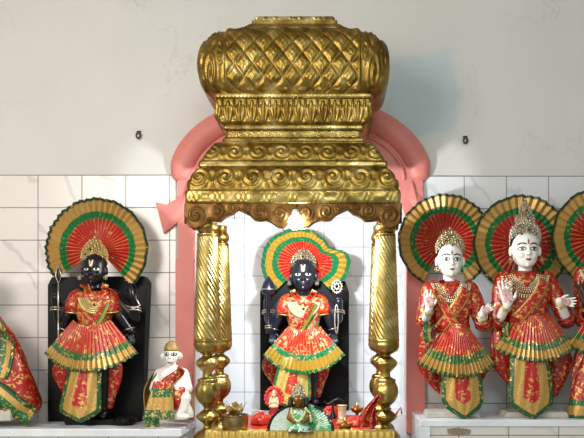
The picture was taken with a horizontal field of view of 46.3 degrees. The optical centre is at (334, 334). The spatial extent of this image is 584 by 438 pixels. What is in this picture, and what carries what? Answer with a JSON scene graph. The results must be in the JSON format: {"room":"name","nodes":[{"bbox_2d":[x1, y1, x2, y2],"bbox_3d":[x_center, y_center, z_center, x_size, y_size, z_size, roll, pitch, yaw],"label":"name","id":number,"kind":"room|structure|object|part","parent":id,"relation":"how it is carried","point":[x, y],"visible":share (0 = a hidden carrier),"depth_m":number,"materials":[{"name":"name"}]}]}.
{"room":"house of worship","nodes":[
{"label":"house of worship","id":0,"kind":"room"},
{"bbox_2d":[0,0,583,437],"bbox_3d":[-0.100,-0.350,3.450,6.200,3.600,0.100,0,0,0],"label":"wall","id":1,"kind":"structure","parent":0,"point":[79,79],"depth_m":3.40,"materials":[{"name":"paint"}]},
{"bbox_2d":[0,175,175,418],"bbox_3d":[-1.998,0.325,3.397,2.405,2.250,0.006,0,0,0],"label":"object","id":2,"kind":"structure","parent":1,"relation":"attached to","point":[29,204],"depth_m":3.39,"materials":[{"name":"tile"}]},
{"bbox_2d":[0,429,194,437],"bbox_3d":[-1.951,0.953,3.228,2.498,0.995,0.345,0,0,0],"label":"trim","id":3,"kind":"structure","parent":1,"relation":"attached to","point":[190,433],"depth_m":3.06,"materials":[{"name":"stone"}]},
{"bbox_2d":[0,419,196,436],"bbox_3d":[-1.944,0.438,3.220,2.512,0.035,0.360,0,0,0],"label":"ledge","id":4,"kind":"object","parent":1,"relation":"attached to","point":[36,427],"depth_m":3.04,"materials":[{"name":"white stone"}]},
{"bbox_2d":[0,316,41,425],"bbox_3d":[-1.614,0.050,3.170,0.503,0.720,0.256,0,0,0],"label":"statue","id":5,"kind":"object","parent":4,"relation":"on","point":[20,397],"visible":1,"depth_m":3.11,"materials":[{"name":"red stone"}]},
{"bbox_2d":[44,196,150,425],"bbox_3d":[-1.143,-0.115,3.216,0.504,1.094,0.318,0,0,0],"label":"statue","id":6,"kind":"object","parent":4,"relation":"on","point":[97,352],"visible":1,"depth_m":3.18,"materials":[{"name":"fabric"}]},
{"bbox_3d":[-1.247,0.164,3.201,0.164,0.235,0.067,0,0,0],"label":"trouser leg","id":7,"kind":"part","parent":6,"relation":"part of","materials":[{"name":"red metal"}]},
{"bbox_3d":[-1.157,0.260,3.085,0.191,0.273,0.044,0,0,0],"label":"panel","id":8,"kind":"part","parent":6,"relation":"part of","materials":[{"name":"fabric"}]},
{"bbox_3d":[-1.128,0.126,3.104,0.438,0.090,0.095,0,0,0],"label":"hem trim","id":9,"kind":"part","parent":6,"relation":"part of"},
{"bbox_3d":[-1.125,-0.403,3.163,0.127,0.124,0.081,0,0,0],"label":"crown","id":10,"kind":"part","parent":6,"relation":"part of","materials":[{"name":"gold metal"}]},
{"bbox_3d":[-1.143,-0.446,3.256,0.503,0.432,0.020,0,0,0],"label":"sequin trim","id":11,"kind":"part","parent":6,"relation":"part of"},
{"bbox_2d":[89,298,109,325],"bbox_3d":[-1.095,-0.059,3.137,0.137,0.228,0.030,0,0,-4],"label":"drape","id":12,"kind":"object","parent":6,"relation":"hanging from","point":[99,308],"depth_m":3.13,"materials":[{"name":"fabric"}]},
{"bbox_3d":[-1.071,0.197,3.201,0.145,0.300,0.062,0,0,0],"label":"trouser leg","id":13,"kind":"part","parent":6,"relation":"part of","materials":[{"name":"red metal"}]},
{"bbox_2d":[142,340,194,426],"bbox_3d":[-0.770,0.223,3.121,0.241,0.395,0.184,0,0,0],"label":"marble statue","id":14,"kind":"object","parent":4,"relation":"on","point":[167,393],"visible":1,"depth_m":3.08,"materials":[{"name":"white stone"}]},
{"bbox_2d":[135,131,140,138],"bbox_3d":[-0.980,-0.997,3.392,0.028,0.043,0.016,0,0,0],"label":"wall hook","id":15,"kind":"object","parent":1,"relation":"attached to","point":[138,136],"visible":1,"depth_m":3.38,"materials":[{"name":"metal"}]},
{"bbox_2d":[156,132,424,432],"bbox_3d":[-0.172,-0.333,3.380,1.435,1.636,0.040,0,0,0],"label":"arch","id":16,"kind":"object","parent":1,"relation":"attached to","point":[171,214],"depth_m":3.37,"materials":[{"name":"pink paint"}]},
{"bbox_2d":[171,110,429,180],"bbox_3d":[-0.172,-0.987,3.392,1.296,0.438,0.096,0,0,0],"label":"trim","id":17,"kind":"structure","parent":1,"relation":"attached to","point":[199,138],"depth_m":3.35,"materials":[{"name":"pink paint"}]},
{"bbox_2d":[195,408,405,437],"bbox_3d":[-0.172,0.925,3.275,1.055,1.050,0.950,0,0,0],"label":"altar platform","id":18,"kind":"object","parent":1,"relation":"attached to","point":[399,423],"depth_m":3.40,"materials":[{"name":"white stone"}]},
{"bbox_2d":[184,16,401,437],"bbox_3d":[-0.172,-0.456,3.015,0.920,1.860,0.488,0,0,0],"label":"canopy","id":19,"kind":"object","parent":18,"relation":"on","point":[295,221],"depth_m":2.84,"materials":[{"name":"gold metal"}]},
{"bbox_3d":[-0.172,-0.456,3.029,0.920,1.862,0.463,0,0,0],"label":"brass canopy","id":20,"kind":"part","parent":19,"relation":"part of","materials":[{"name":"gold metal"}]},
{"bbox_3d":[-0.176,-0.717,3.029,0.796,0.031,0.385,0,0,0],"label":"roof moulding","id":21,"kind":"part","parent":19,"relation":"part of","materials":[{"name":"gold metal"}]},
{"bbox_3d":[-0.176,-1.010,3.029,0.669,0.028,0.342,0,0,0],"label":"moulding","id":22,"kind":"part","parent":19,"relation":"part of","materials":[{"name":"gold metal"}]},
{"bbox_3d":[-0.176,-0.852,3.030,0.616,0.084,0.320,0,0,0],"label":"neck moulding","id":23,"kind":"part","parent":19,"relation":"part of","materials":[{"name":"gold metal"}]},
{"bbox_3d":[-0.163,-0.465,2.800,0.058,0.062,0.058,0,0,0],"label":"glass bulb","id":24,"kind":"part","parent":19,"relation":"part of","materials":[{"name":"white glass"}]},
{"bbox_2d":[292,209,298,214],"bbox_3d":[-0.163,-0.502,2.800,0.030,0.030,0.030,0,0,0],"label":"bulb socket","id":25,"kind":"object","parent":19,"relation":"attached to","point":[295,211],"depth_m":2.79,"materials":[{"name":"white plastic"}]},
{"bbox_2d":[260,228,350,409],"bbox_3d":[-0.155,-0.079,3.518,0.483,0.957,0.303,0,0,0],"label":"statue","id":26,"kind":"object","parent":18,"relation":"on","point":[304,321],"visible":0.97,"depth_m":3.48,"materials":[{"name":"red fabric"}]},
{"bbox_3d":[-0.288,0.150,3.511,0.175,0.221,0.071,0,0,0],"label":"trouser leg","id":27,"kind":"part","parent":26,"relation":"part of","materials":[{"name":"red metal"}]},
{"bbox_3d":[-0.221,0.241,3.395,0.204,0.259,0.045,0,0,0],"label":"panel","id":28,"kind":"part","parent":26,"relation":"part of","materials":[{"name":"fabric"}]},
{"bbox_3d":[-0.156,0.148,3.414,0.420,0.099,0.095,0,0,0],"label":"hem trim","id":29,"kind":"part","parent":26,"relation":"part of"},
{"bbox_3d":[-0.161,-0.401,3.474,0.135,0.102,0.092,0,0,0],"label":"crown","id":30,"kind":"part","parent":26,"relation":"part of","materials":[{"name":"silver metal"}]},
{"bbox_3d":[-0.151,-0.393,3.537,0.474,0.329,0.020,0,0,0],"label":"sequin trim","id":31,"kind":"part","parent":26,"relation":"part of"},
{"bbox_2d":[296,301,317,329],"bbox_3d":[-0.156,-0.061,3.442,0.146,0.219,0.032,0,0,7],"label":"drape","id":32,"kind":"object","parent":26,"relation":"hanging from","point":[306,311],"depth_m":3.43,"materials":[{"name":"fabric"}]},
{"bbox_3d":[-0.102,0.181,3.511,0.154,0.283,0.066,0,0,0],"label":"trouser leg","id":33,"kind":"part","parent":26,"relation":"part of","materials":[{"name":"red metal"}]},
{"bbox_3d":[-0.155,0.429,3.111,0.620,0.047,0.572,0,0,0],"label":"board","id":34,"kind":"object","parent":18,"relation":"on","visible":0},
{"bbox_2d":[247,415,371,428],"bbox_3d":[-0.155,0.402,3.107,0.628,0.006,0.581,0,0,0],"label":"altar cloth","id":35,"kind":"object","parent":34,"relation":"on","point":[250,426],"visible":0.12,"depth_m":2.98,"materials":[{"name":"red fabric"}]},
{"bbox_2d":[250,412,270,424],"bbox_3d":[-0.323,0.370,3.042,0.110,0.056,0.078,0,0,-21],"label":"cloth bundle","id":36,"kind":"object","parent":35,"relation":"on","point":[260,418],"visible":0.87,"depth_m":3.02,"materials":[{"name":"red fabric"}]},
{"bbox_2d":[264,386,283,415],"bbox_3d":[-0.282,0.316,3.146,0.095,0.164,0.050,0,0,0],"label":"idol","id":37,"kind":"object","parent":35,"relation":"on","point":[273,397],"visible":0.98,"depth_m":3.14,"materials":[{"name":"red fabric"}]},
{"bbox_2d":[205,429,394,437],"bbox_3d":[-0.145,0.440,2.820,0.781,0.094,0.070,0,0,0],"label":"cloth","id":38,"kind":"object","parent":35,"relation":"on","point":[209,433],"visible":0.84,"depth_m":2.80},
{"bbox_2d":[221,413,248,430],"bbox_3d":[-0.419,0.365,2.849,0.116,0.066,0.116,0,0,0],"label":"metal pot","id":39,"kind":"object","parent":38,"relation":"on","point":[229,422],"visible":0.91,"depth_m":2.80,"materials":[{"name":"gold metal"}]},
{"bbox_2d":[224,400,246,415],"bbox_3d":[-0.418,0.328,2.855,0.082,0.116,0.081,0,0,-33],"label":"flower","id":40,"kind":"object","parent":39,"relation":"in","point":[234,409],"visible":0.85,"depth_m":2.83,"materials":[{"name":"gold metal"}]},
{"bbox_2d":[266,380,333,432],"bbox_3d":[-0.143,0.293,2.776,0.279,0.218,0.085,0,0,0],"label":"idol","id":41,"kind":"object","parent":38,"relation":"on","point":[299,416],"visible":1,"depth_m":2.79,"materials":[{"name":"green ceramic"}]},
{"bbox_3d":[-0.149,0.221,2.779,0.058,0.074,0.037,0,0,0],"label":"crown","id":42,"kind":"part","parent":41,"relation":"part of","materials":[{"name":"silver metal"}]},
{"bbox_2d":[358,394,380,427],"bbox_3d":[0.143,0.315,2.813,0.095,0.138,0.038,0,0,0],"label":"scarf","id":43,"kind":"object","parent":38,"relation":"on","point":[368,416],"visible":1,"depth_m":2.81,"materials":[{"name":"red fabric"}]},
{"bbox_2d":[323,405,337,416],"bbox_3d":[-0.018,0.372,3.341,0.104,0.052,0.062,0,0,0],"label":"cloth bundle","id":44,"kind":"object","parent":35,"relation":"on","point":[327,409],"visible":0.54,"depth_m":3.32,"materials":[{"name":"red fabric"}]},
{"bbox_2d":[323,397,343,417],"bbox_3d":[-0.005,0.348,3.259,0.100,0.100,0.040,0,0,0],"label":"metal ornament","id":45,"kind":"object","parent":35,"relation":"on","point":[332,402],"visible":0.93,"depth_m":3.25,"materials":[{"name":"metal"}]},
{"bbox_2d":[336,405,346,423],"bbox_3d":[0.031,0.355,3.041,0.050,0.085,0.050,0,0,0],"label":"cup","id":46,"kind":"object","parent":35,"relation":"on","point":[341,408],"visible":0.77,"depth_m":3.02,"materials":[{"name":"ceramic"}]},
{"bbox_2d":[337,417,352,428],"bbox_3d":[0.042,0.373,2.879,0.065,0.051,0.065,0,0,0],"label":"brass lamp","id":47,"kind":"object","parent":35,"relation":"on","point":[343,425],"visible":0.98,"depth_m":2.86,"materials":[{"name":"gold metal"}]},
{"bbox_3d":[0.042,0.382,2.879,0.065,0.034,0.065,0,0,0],"label":"lamp shade","id":48,"kind":"part","parent":47,"relation":"part of","materials":[{"name":"gold metal"}]},
{"bbox_2d":[350,403,363,415],"bbox_3d":[0.104,0.359,3.222,0.063,0.078,0.063,0,0,0],"label":"brass lamp","id":49,"kind":"object","parent":35,"relation":"on","point":[357,409],"visible":0.9,"depth_m":3.21,"materials":[{"name":"gold metal"}]},
{"bbox_3d":[0.104,0.367,3.222,0.063,0.061,0.063,0,0,0],"label":"lamp shade","id":50,"kind":"part","parent":49,"relation":"part of","materials":[{"name":"gold metal"}]},
{"bbox_2d":[346,416,368,426],"bbox_3d":[0.106,0.378,3.005,0.154,0.041,0.101,0,0,19],"label":"cloth bundle","id":51,"kind":"object","parent":35,"relation":"on","point":[354,419],"visible":0.39,"depth_m":2.98,"materials":[{"name":"red fabric"}]},
{"bbox_2d":[199,211,403,411],"bbox_3d":[-0.172,-0.147,3.650,1.255,1.295,0.300,0,0,0],"label":"wall niche","id":52,"kind":"object","parent":1,"relation":"in","point":[248,238],"visible":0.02,"depth_m":3.75,"materials":[{"name":"tile"}]},
{"bbox_2d":[411,418,429,437],"bbox_3d":[0.402,0.930,3.220,0.045,1.040,0.360,0,0,0],"label":"trim","id":53,"kind":"structure","parent":1,"relation":"attached to","point":[417,431],"depth_m":3.06,"materials":[{"name":"white stone"}]},
{"bbox_2d":[447,428,470,434],"bbox_3d":[0.556,0.433,3.049,0.108,0.031,0.004,0,0,0],"label":"trim","id":54,"kind":"structure","parent":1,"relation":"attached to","point":[454,431],"depth_m":3.05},
{"bbox_2d":[463,136,467,143],"bbox_3d":[0.650,-0.972,3.392,0.028,0.043,0.016,0,0,0],"label":"wall hook","id":55,"kind":"object","parent":1,"relation":"attached to","point":[465,141],"visible":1,"depth_m":3.38,"materials":[{"name":"metal"}]},
{"bbox_2d":[412,411,583,426],"bbox_3d":[1.690,0.395,3.220,2.620,0.030,0.360,0,0,0],"label":"ledge","id":56,"kind":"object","parent":1,"relation":"attached to","point":[487,418],"depth_m":3.04,"materials":[{"name":"white stone"}]},
{"bbox_2d":[398,193,495,418],"bbox_3d":[0.538,-0.151,3.194,0.468,1.080,0.285,0,0,0],"label":"statue","id":57,"kind":"object","parent":56,"relation":"on","point":[440,228],"visible":0.99,"depth_m":3.14,"materials":[{"name":"red fabric"}]},
{"bbox_3d":[0.457,0.099,3.204,0.135,0.356,0.063,0,0,0],"label":"trouser leg","id":58,"kind":"part","parent":57,"relation":"part of","materials":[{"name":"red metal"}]},
{"bbox_3d":[0.538,-0.470,3.307,0.468,0.442,0.020,0,0,0],"label":"sequin trim","id":59,"kind":"part","parent":57,"relation":"part of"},
{"bbox_3d":[0.509,-0.117,3.119,0.145,0.207,0.049,0,0,0],"label":"sash","id":60,"kind":"part","parent":57,"relation":"part of","materials":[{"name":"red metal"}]},
{"bbox_3d":[0.537,-0.443,3.156,0.138,0.126,0.093,0,0,0],"label":"crown","id":61,"kind":"part","parent":57,"relation":"part of","materials":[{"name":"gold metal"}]},
{"bbox_3d":[0.543,-0.115,3.122,0.175,0.218,0.061,0,0,0],"label":"sash","id":62,"kind":"part","parent":57,"relation":"part of","materials":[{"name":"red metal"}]},
{"bbox_3d":[0.580,0.263,3.085,0.193,0.243,0.044,0,0,0],"label":"panel","id":63,"kind":"part","parent":57,"relation":"part of","materials":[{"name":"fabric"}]},
{"bbox_3d":[0.677,0.171,3.202,0.092,0.155,0.041,0,0,0],"label":"trouser leg","id":64,"kind":"part","parent":57,"relation":"part of","materials":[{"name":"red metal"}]},
{"bbox_2d":[472,194,576,418],"bbox_3d":[0.899,-0.145,3.176,0.478,1.068,0.250,0,0,0],"label":"statue","id":65,"kind":"object","parent":56,"relation":"on","point":[529,350],"visible":0.98,"depth_m":3.13,"materials":[{"name":"red fabric"}]},
{"bbox_3d":[0.790,0.070,3.202,0.122,0.319,0.060,0,0,0],"label":"trouser leg","id":66,"kind":"part","parent":65,"relation":"part of","materials":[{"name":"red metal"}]},
{"bbox_3d":[0.899,-0.443,3.272,0.478,0.470,0.020,0,0,0],"label":"sequin trim","id":67,"kind":"part","parent":65,"relation":"part of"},
{"bbox_3d":[0.887,-0.529,3.154,0.149,0.225,0.098,0,0,0],"label":"crown","id":68,"kind":"part","parent":65,"relation":"part of","materials":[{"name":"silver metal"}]},
{"bbox_3d":[0.897,-0.158,3.121,0.171,0.207,0.034,0,0,5],"label":"sash","id":69,"kind":"part","parent":65,"relation":"part of","materials":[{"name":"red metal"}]},
{"bbox_3d":[0.890,0.234,3.085,0.206,0.296,0.045,0,0,0],"label":"panel","id":70,"kind":"part","parent":65,"relation":"part of","materials":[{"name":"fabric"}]},
{"bbox_3d":[1.055,0.157,3.202,0.125,0.267,0.057,0,0,0],"label":"trouser leg","id":71,"kind":"part","parent":65,"relation":"part of","materials":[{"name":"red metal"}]},
{"bbox_2d":[551,191,583,418],"bbox_3d":[1.271,-0.160,3.159,0.487,1.099,0.215,0,0,0],"label":"statue","id":72,"kind":"object","parent":56,"relation":"on","point":[567,234],"visible":1,"depth_m":3.24,"materials":[{"name":"red fabric"}]},
{"bbox_2d":[567,354,583,418],"bbox_3d":[1.186,0.202,3.130,0.228,0.358,0.114,0,0,0],"label":"drape","id":73,"kind":"object","parent":72,"relation":"hanging from","point":[576,401],"depth_m":3.11,"materials":[{"name":"red fabric"}]},
{"bbox_3d":[1.169,0.178,3.170,0.143,0.356,0.060,0,0,0],"label":"trouser leg","id":74,"kind":"part","parent":72,"relation":"part of","materials":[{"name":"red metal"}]},
{"bbox_2d":[424,176,583,410],"bbox_3d":[1.722,0.328,3.397,2.555,2.244,0.006,0,0,0],"label":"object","id":75,"kind":"structure","parent":1,"relation":"attached to","point":[484,191],"depth_m":3.39,"materials":[{"name":"tile"}]},
{"bbox_2d":[430,427,583,437],"bbox_3d":[1.712,0.930,3.225,2.575,1.040,0.350,0,0,0],"label":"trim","id":76,"kind":"structure","parent":1,"relation":"attached to","point":[435,432],"depth_m":3.05,"materials":[{"name":"stone"}]}
]}

